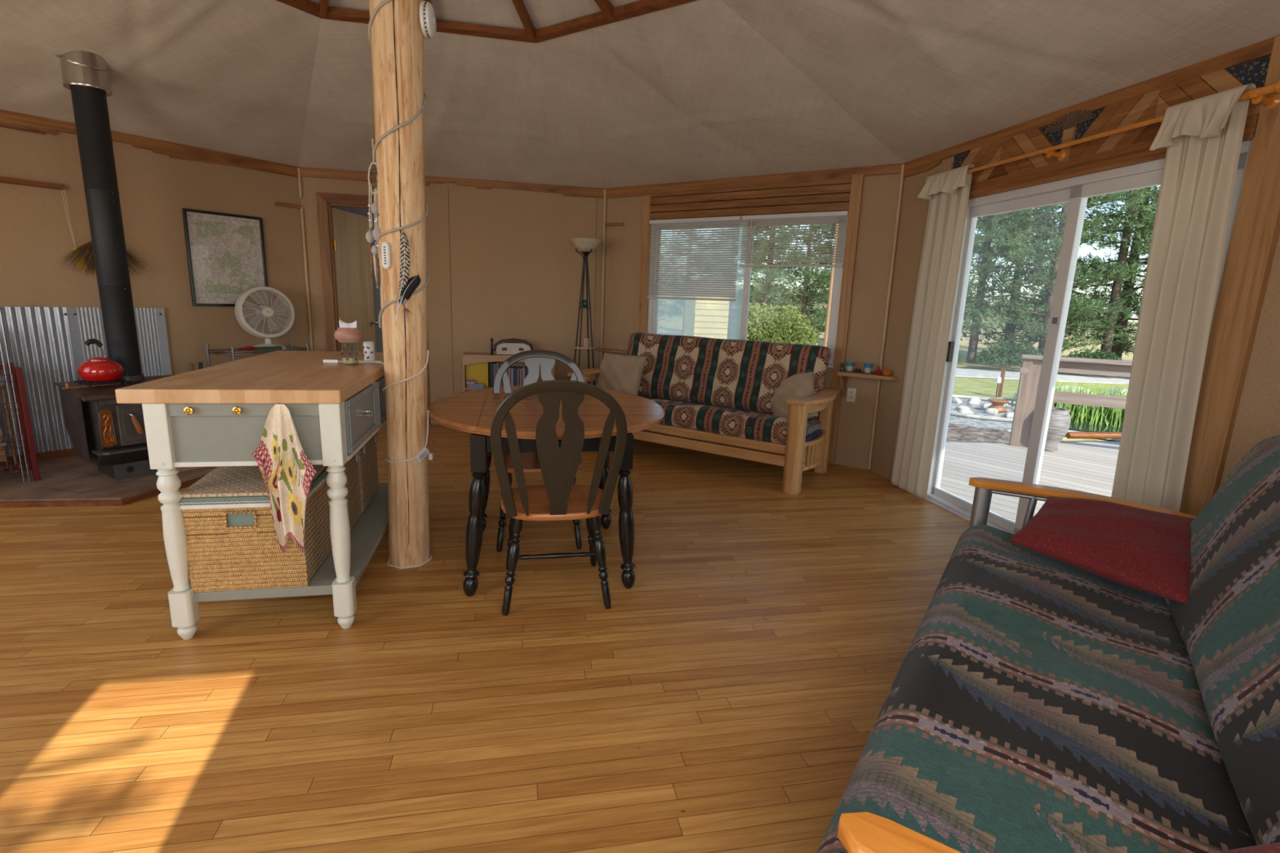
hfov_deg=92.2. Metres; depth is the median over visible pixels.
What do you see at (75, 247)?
yellow swatter
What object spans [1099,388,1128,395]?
rock
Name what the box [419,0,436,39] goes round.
smoke detector
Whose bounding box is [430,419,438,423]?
baseboard
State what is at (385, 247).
oval plaque
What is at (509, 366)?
case
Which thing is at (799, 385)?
throw pillow
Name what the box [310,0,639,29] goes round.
window
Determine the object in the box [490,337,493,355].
figurine
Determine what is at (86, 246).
broom
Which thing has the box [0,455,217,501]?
hearth
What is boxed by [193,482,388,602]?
shelf
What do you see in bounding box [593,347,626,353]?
trim
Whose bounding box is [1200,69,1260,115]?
trim
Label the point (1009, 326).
pine tree
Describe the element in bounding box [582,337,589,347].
pillar candle
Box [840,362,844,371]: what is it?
bottle
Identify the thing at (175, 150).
trim
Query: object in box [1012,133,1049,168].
trim
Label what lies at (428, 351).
power cord
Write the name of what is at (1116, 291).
pine tree
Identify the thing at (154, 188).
wall
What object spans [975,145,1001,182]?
trim
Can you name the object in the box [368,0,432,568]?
log post
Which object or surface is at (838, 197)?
trim
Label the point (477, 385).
storage box
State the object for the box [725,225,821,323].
pine tree
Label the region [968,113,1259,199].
trim
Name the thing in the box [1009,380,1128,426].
reeds
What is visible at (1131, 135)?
trim
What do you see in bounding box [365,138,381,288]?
catcher
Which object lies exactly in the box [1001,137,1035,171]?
trim
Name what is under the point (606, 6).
rafter
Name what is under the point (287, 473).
kitchen towel
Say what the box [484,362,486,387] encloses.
magazine
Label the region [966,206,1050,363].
pine tree
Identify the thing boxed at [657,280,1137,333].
hills
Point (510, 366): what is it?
case
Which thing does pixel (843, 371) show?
tray
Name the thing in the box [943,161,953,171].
trim
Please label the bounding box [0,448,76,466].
trim
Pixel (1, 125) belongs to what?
trim
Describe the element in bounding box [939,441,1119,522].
deck
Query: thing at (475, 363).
magazine
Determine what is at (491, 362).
book
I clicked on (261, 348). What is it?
box
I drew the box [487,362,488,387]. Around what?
magazine
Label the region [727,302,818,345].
bush
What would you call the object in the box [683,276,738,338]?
garden shed
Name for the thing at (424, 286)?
light
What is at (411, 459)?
power cord
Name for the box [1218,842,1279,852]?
pillow
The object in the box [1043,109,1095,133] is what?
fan
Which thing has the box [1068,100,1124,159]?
trim
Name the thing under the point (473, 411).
dining table
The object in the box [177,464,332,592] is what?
wicker basket
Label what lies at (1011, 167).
trim
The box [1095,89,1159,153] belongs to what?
trim
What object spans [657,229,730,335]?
pine tree
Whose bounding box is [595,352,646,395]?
throw pillow
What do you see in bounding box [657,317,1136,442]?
ground
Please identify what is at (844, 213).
blind
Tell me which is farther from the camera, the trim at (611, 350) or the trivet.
the trim at (611, 350)
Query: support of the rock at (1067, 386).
on the gravel
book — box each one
[489,362,491,386]
[490,361,493,386]
[492,361,493,386]
[493,362,495,378]
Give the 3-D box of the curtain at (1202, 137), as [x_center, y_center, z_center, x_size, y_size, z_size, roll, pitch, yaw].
[2.323,-0.269,2.746,0.117,2.248,0.415,0,12,-9]
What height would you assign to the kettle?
0.275 m
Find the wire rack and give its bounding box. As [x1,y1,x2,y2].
[0,307,40,483]
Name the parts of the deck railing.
post, post, cap rail, rail, rail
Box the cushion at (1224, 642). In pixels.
[1164,435,1279,845]
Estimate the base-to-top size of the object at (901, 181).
2.421 m
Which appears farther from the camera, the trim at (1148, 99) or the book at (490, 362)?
the book at (490, 362)
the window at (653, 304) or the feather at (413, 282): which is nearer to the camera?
the feather at (413, 282)
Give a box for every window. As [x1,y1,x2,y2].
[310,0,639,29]
[647,210,848,364]
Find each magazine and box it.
[465,364,466,387]
[474,363,475,382]
[475,363,476,382]
[479,363,480,382]
[480,362,481,382]
[484,362,485,387]
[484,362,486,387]
[485,362,487,387]
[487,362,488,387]
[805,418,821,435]
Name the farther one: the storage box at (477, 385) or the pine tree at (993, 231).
the pine tree at (993, 231)
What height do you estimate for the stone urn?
0.450 m
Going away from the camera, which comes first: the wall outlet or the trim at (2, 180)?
the trim at (2, 180)
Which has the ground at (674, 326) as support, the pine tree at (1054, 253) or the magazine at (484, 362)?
the pine tree at (1054, 253)
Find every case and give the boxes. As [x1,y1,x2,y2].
[508,366,510,382]
[510,365,511,386]
[511,367,513,386]
[514,365,515,386]
[516,366,519,386]
[520,367,521,386]
[521,366,523,386]
[522,365,524,383]
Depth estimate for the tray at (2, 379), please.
3.89 m
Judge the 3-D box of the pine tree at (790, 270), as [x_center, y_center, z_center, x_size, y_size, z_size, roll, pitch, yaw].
[5.858,-8.996,27.105,4.422,10.755,4.759,6,12,19]
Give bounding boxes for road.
[955,368,1129,384]
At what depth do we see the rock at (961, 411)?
10.90 m
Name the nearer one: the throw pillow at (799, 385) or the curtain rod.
the curtain rod
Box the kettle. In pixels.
[77,338,124,382]
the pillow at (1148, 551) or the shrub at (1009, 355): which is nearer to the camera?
the pillow at (1148, 551)
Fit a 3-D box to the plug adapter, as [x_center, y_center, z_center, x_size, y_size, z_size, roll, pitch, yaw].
[-1.061,0.137,2.996,0.024,0.068,0.078,9,13,30]
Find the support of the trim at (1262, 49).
attached to the wall at (1257, 420)
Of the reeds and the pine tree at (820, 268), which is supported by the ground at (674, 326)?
the pine tree at (820, 268)
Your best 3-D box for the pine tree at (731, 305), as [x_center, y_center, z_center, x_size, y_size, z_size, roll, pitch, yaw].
[3.774,-7.034,25.436,3.871,7.444,4.040,9,14,31]
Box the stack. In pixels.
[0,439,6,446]
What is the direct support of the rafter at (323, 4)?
on the trim at (639, 7)
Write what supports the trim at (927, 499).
attached to the wall at (1257, 420)
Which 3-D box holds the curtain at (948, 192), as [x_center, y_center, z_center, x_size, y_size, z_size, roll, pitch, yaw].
[2.000,-0.611,4.339,0.124,2.248,0.462,0,12,-11]
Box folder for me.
[804,429,822,441]
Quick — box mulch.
[946,423,1061,443]
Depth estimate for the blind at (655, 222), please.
5.83 m
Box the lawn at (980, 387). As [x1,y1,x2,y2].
[952,377,1128,398]
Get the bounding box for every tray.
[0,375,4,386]
[841,369,874,374]
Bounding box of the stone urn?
[1044,406,1071,452]
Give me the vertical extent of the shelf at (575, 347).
0.010 m
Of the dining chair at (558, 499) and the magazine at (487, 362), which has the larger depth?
the magazine at (487, 362)
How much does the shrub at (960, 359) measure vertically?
0.587 m
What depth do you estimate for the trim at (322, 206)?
5.94 m
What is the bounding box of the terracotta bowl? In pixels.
[333,327,363,342]
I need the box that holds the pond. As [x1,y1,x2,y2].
[1068,418,1122,431]
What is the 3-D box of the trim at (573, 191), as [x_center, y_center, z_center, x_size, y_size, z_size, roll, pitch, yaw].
[-1.766,-2.374,6.015,2.887,0.095,0.022,0,12,-11]
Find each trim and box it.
[0,109,298,177]
[0,124,44,134]
[0,176,64,190]
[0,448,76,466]
[0,475,204,507]
[275,202,301,208]
[276,0,696,43]
[298,166,604,198]
[315,192,337,351]
[316,192,376,205]
[328,203,370,351]
[426,364,430,424]
[448,194,453,393]
[593,197,597,361]
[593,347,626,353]
[604,163,903,198]
[605,222,623,226]
[637,195,651,333]
[649,183,851,204]
[649,192,850,212]
[649,202,849,219]
[650,182,851,219]
[827,174,864,462]
[827,364,833,368]
[902,35,1279,177]
[926,497,970,521]
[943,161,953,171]
[952,55,1271,168]
[960,146,982,167]
[967,142,993,173]
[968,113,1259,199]
[970,139,1002,183]
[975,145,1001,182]
[986,164,1008,179]
[999,144,1021,174]
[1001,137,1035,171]
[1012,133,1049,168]
[1025,128,1058,164]
[1057,116,1077,162]
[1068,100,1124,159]
[1078,94,1143,157]
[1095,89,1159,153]
[1112,96,1158,148]
[1132,122,1160,144]
[1155,95,1170,124]
[1159,84,1193,106]
[1177,76,1217,99]
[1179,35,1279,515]
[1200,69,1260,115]
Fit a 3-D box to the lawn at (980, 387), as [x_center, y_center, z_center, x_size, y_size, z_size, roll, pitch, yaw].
[10.850,-0.720,14.385,27.966,0.030,5.739,4,12,7]
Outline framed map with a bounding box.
[182,208,267,306]
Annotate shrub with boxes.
[956,351,966,364]
[973,340,1041,367]
[1062,347,1124,360]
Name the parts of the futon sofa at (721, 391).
rail, seat rail, frame, post, rail, rail, rail, post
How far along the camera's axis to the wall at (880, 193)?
5.20 m
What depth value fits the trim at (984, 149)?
3.94 m
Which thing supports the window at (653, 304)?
in the wall at (880, 193)
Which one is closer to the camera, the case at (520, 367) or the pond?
the case at (520, 367)
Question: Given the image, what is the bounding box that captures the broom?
[60,240,146,276]
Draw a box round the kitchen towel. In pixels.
[252,404,315,553]
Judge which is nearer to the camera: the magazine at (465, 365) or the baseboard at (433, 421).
the magazine at (465, 365)
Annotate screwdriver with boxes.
[237,346,254,350]
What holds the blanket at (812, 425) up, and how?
on the folder
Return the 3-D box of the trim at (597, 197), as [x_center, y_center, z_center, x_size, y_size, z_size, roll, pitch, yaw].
[-0.479,-1.216,6.529,0.005,2.310,0.002,0,12,-11]
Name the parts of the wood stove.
art plate, plate frame, air panel, plate, door, door panel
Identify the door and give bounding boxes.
[331,207,378,351]
[926,139,1252,534]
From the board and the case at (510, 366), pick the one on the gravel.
the board
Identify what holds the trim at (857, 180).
attached to the wall at (880, 193)
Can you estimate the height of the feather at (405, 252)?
0.402 m
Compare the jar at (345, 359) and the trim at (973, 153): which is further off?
the trim at (973, 153)
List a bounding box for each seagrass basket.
[324,450,362,530]
[359,432,378,512]
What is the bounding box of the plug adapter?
[413,446,429,462]
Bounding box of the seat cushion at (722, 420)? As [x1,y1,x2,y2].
[644,397,811,444]
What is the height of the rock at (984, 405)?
0.110 m
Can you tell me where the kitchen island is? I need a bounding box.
[115,350,388,639]
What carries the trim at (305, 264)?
attached to the wall at (154, 188)
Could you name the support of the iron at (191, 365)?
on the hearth
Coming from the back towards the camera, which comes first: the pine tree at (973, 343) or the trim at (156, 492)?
the pine tree at (973, 343)
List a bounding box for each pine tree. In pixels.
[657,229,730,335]
[657,245,669,328]
[680,226,772,339]
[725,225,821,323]
[728,225,821,314]
[756,223,835,342]
[786,223,835,342]
[812,229,835,306]
[960,199,1111,347]
[961,204,1053,337]
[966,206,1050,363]
[967,186,1153,356]
[1017,186,1159,359]
[1080,186,1159,354]
[1106,185,1159,342]
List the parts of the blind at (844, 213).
rail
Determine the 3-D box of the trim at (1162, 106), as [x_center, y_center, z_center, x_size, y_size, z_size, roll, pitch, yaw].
[2.422,-1.416,2.775,0.014,0.194,0.194,0,12,-11]
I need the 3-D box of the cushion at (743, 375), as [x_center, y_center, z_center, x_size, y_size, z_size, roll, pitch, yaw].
[0.675,-0.492,5.511,1.960,0.593,0.310,10,14,33]
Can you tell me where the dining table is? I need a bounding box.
[426,386,665,596]
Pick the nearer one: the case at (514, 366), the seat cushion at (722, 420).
the seat cushion at (722, 420)
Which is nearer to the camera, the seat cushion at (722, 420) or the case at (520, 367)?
the seat cushion at (722, 420)
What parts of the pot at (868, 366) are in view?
pot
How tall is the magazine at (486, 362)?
0.252 m
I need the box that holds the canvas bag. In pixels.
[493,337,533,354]
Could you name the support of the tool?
on the wood stove
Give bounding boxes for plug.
[428,452,433,460]
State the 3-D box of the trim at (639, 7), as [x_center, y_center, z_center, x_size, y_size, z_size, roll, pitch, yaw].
[-1.078,-2.344,2.539,3.317,0.057,3.317,0,12,-11]
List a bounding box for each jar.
[340,342,359,363]
[581,299,587,306]
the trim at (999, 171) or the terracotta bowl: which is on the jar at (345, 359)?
the terracotta bowl
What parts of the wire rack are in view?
wire post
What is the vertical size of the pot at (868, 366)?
0.078 m
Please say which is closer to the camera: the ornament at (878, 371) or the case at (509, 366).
the ornament at (878, 371)
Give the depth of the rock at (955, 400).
12.23 m
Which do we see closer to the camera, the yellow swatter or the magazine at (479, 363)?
the yellow swatter
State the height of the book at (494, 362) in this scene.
0.235 m
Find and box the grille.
[242,289,291,334]
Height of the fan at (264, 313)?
0.554 m
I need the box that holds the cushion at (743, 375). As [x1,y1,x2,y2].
[626,332,830,418]
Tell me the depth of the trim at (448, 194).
6.22 m
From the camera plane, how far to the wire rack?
3.99 m
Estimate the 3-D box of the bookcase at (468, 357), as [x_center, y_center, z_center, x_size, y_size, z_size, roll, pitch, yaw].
[-1.351,-0.370,6.372,0.910,0.755,0.294,0,12,-11]
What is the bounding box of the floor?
[0,423,969,852]
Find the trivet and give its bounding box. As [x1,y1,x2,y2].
[73,379,131,387]
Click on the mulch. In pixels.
(956, 433)
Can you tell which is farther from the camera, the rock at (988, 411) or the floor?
the rock at (988, 411)
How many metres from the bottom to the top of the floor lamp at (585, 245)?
1.911 m
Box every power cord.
[382,350,429,391]
[385,410,428,462]
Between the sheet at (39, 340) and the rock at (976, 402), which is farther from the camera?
the rock at (976, 402)
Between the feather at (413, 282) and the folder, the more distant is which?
the folder
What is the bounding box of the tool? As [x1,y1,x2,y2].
[62,382,120,389]
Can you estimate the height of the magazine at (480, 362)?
0.252 m
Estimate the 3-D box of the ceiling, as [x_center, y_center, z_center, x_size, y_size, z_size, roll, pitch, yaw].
[-1.090,-2.020,2.606,6.970,0.649,6.970,0,12,-11]
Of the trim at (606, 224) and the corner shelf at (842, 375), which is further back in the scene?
the trim at (606, 224)
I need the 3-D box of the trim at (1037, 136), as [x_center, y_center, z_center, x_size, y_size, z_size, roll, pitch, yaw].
[2.279,-1.582,3.487,0.015,0.220,0.276,0,12,-11]
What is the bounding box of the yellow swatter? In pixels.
[61,188,86,270]
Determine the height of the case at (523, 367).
0.202 m
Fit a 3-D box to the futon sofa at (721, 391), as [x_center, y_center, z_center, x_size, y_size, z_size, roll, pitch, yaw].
[0.523,-0.233,5.332,2.321,1.038,0.990,10,14,33]
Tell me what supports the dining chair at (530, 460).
on the floor
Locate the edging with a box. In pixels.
[950,394,1015,422]
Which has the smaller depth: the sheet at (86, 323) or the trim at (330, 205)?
the sheet at (86, 323)
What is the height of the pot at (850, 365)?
0.078 m
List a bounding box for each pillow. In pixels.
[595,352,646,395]
[769,371,817,417]
[1008,496,1194,604]
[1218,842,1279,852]
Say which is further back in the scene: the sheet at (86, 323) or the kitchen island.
the sheet at (86, 323)
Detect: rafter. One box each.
[319,0,328,17]
[511,0,535,41]
[594,0,613,20]
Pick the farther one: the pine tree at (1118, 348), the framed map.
the pine tree at (1118, 348)
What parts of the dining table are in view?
leg, leg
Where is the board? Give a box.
[1065,431,1121,438]
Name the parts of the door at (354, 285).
knob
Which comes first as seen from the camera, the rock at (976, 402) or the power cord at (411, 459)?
the power cord at (411, 459)
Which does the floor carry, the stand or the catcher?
the stand
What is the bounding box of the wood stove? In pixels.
[53,373,174,480]
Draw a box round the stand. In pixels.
[204,341,309,367]
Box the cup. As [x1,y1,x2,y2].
[363,341,374,361]
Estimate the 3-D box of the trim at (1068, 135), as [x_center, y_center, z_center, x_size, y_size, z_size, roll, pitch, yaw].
[2.313,-1.547,3.324,0.020,0.220,0.065,0,12,-11]
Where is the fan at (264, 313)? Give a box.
[234,286,294,350]
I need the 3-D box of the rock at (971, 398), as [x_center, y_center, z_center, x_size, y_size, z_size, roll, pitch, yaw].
[6.793,-0.528,12.483,0.260,0.124,0.180,1,12,-6]
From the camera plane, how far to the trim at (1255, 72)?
2.56 m
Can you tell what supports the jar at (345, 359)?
on the island countertop
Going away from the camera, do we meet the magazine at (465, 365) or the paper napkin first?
the paper napkin
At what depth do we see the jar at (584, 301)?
6.20 m
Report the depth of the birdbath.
11.22 m
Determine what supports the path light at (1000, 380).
on the gravel
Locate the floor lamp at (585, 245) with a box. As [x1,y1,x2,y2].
[569,237,601,386]
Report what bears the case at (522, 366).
on the bookcase at (468, 357)
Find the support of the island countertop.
on the kitchen island
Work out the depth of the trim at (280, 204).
5.68 m
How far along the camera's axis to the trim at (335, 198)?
5.84 m
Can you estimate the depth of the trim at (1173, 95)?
2.78 m
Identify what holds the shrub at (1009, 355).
on the ground at (674, 326)
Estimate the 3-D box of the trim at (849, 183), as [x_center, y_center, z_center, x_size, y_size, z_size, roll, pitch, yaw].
[0.909,-2.001,5.510,1.932,0.215,0.004,10,14,33]
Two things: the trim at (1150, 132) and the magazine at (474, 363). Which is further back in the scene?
the magazine at (474, 363)
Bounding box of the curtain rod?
[966,80,1279,173]
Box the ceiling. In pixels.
[0,0,1279,188]
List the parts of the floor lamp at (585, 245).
leg, leg, lamp shade, leg, leg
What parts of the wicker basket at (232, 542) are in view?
liner trim, lid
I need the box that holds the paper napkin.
[338,320,356,328]
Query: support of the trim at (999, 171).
attached to the wall at (1257, 420)
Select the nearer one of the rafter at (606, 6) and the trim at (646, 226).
the rafter at (606, 6)
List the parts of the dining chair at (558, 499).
leg, leg, seat, leg, leg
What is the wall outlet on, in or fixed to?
attached to the wall at (880, 193)
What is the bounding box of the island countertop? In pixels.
[115,350,384,404]
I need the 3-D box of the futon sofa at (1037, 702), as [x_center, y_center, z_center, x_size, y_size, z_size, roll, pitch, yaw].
[1.243,0.595,1.568,1.018,0.996,2.285,10,14,33]
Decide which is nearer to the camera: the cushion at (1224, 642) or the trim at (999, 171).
the cushion at (1224, 642)
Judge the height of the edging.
0.061 m
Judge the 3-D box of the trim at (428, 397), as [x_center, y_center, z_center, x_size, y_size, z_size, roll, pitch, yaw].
[-2.202,-1.117,6.194,0.090,2.230,0.028,0,12,-11]
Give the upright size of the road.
0.030 m
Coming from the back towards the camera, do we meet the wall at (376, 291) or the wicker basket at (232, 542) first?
the wall at (376, 291)
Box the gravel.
[948,395,1120,441]
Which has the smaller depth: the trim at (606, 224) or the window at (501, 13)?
the window at (501, 13)
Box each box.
[254,346,282,351]
[468,382,484,388]
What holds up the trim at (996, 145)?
attached to the wall at (1257, 420)
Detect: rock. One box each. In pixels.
[951,397,962,403]
[955,405,969,410]
[958,408,973,414]
[968,397,981,402]
[968,400,979,405]
[982,403,991,408]
[984,408,998,414]
[1004,406,1014,412]
[1004,412,1013,417]
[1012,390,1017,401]
[1054,385,1096,394]
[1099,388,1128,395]
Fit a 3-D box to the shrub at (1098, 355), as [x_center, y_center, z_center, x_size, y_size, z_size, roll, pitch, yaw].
[13.665,-2.046,18.772,1.726,0.746,1.808,2,12,0]
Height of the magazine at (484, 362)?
0.254 m
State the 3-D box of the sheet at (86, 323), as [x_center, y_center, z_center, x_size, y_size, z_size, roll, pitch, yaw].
[-4.048,-0.407,4.872,0.037,1.048,0.601,9,14,30]
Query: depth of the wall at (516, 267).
6.27 m
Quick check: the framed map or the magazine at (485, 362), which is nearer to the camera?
the framed map
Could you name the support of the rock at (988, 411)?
on the gravel
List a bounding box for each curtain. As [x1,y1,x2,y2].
[890,164,974,500]
[1111,83,1256,511]
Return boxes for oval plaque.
[381,241,391,268]
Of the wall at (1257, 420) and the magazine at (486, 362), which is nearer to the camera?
the wall at (1257, 420)
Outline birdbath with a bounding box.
[986,398,1008,413]
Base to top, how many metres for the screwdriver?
0.032 m
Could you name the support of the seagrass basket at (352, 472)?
on the kitchen island
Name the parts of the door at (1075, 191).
handle, fixed panel, sliding panel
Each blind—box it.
[647,216,742,301]
[739,210,848,266]
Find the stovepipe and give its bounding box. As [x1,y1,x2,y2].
[55,50,142,376]
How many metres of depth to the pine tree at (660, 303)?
25.93 m
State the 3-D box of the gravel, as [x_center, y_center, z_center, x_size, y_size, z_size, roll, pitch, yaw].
[6.069,-0.240,11.191,9.746,0.030,5.522,6,12,18]
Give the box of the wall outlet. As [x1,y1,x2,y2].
[846,387,856,402]
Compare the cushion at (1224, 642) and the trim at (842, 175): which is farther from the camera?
the trim at (842, 175)
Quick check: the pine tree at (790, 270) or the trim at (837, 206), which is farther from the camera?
the pine tree at (790, 270)
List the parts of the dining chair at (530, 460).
leg, seat, leg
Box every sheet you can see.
[0,306,79,457]
[68,306,172,380]
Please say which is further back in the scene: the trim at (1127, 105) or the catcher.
the trim at (1127, 105)
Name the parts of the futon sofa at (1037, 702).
leg, rail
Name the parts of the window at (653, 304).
pane, sash, sash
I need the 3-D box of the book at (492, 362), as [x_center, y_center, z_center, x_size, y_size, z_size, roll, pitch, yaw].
[-1.507,-0.540,6.330,0.013,0.247,0.150,0,12,-11]
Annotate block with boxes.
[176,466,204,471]
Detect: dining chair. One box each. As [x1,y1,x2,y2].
[490,379,627,615]
[493,350,585,551]
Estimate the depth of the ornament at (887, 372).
4.87 m
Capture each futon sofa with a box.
[567,332,839,494]
[816,435,1279,852]
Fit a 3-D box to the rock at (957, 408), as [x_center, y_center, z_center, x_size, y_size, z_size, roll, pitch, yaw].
[5.945,-0.323,11.349,0.192,0.124,0.209,-2,12,-17]
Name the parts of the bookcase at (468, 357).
panel, panel, arched rail, panel, panel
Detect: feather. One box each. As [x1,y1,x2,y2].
[396,228,409,319]
[396,274,420,310]
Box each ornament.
[874,366,882,375]
[882,368,892,376]
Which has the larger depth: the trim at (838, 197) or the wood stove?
the trim at (838, 197)
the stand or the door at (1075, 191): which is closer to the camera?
the door at (1075, 191)
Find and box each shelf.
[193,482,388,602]
[573,346,594,348]
[836,371,897,396]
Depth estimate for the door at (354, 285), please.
6.33 m
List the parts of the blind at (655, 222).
rail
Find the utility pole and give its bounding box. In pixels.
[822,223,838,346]
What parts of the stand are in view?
post, post, wire shelf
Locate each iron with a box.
[189,363,194,371]
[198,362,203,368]
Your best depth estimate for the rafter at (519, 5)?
4.05 m
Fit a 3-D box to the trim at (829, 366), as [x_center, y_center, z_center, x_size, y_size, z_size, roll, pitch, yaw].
[0.864,-0.651,5.795,1.940,0.025,0.051,10,14,33]
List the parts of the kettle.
lid, handle arm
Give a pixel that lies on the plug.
(431, 454)
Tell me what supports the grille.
attached to the fan at (264, 313)
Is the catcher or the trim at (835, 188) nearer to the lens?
the catcher
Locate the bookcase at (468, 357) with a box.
[462,351,554,391]
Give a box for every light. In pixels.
[368,0,428,237]
[376,240,429,328]
[995,368,1005,397]
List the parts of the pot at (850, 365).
pot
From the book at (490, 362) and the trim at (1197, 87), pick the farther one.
the book at (490, 362)
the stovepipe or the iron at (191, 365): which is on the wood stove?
the stovepipe
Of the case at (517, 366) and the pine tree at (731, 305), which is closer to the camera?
the case at (517, 366)
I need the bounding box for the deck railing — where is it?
[1008,354,1132,447]
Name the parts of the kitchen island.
leg, brass knob, brass knob, knob rail, panel, rail, leg, drawer, frame moulding, pull handle, rail, drawer, frame moulding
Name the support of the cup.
on the island countertop
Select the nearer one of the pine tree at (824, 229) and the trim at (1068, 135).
the trim at (1068, 135)
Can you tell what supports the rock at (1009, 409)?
on the gravel
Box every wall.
[0,122,310,374]
[300,176,603,423]
[333,206,382,351]
[602,173,900,470]
[870,139,1279,486]
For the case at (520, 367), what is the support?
on the bookcase at (468, 357)
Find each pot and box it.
[845,361,854,371]
[863,363,873,373]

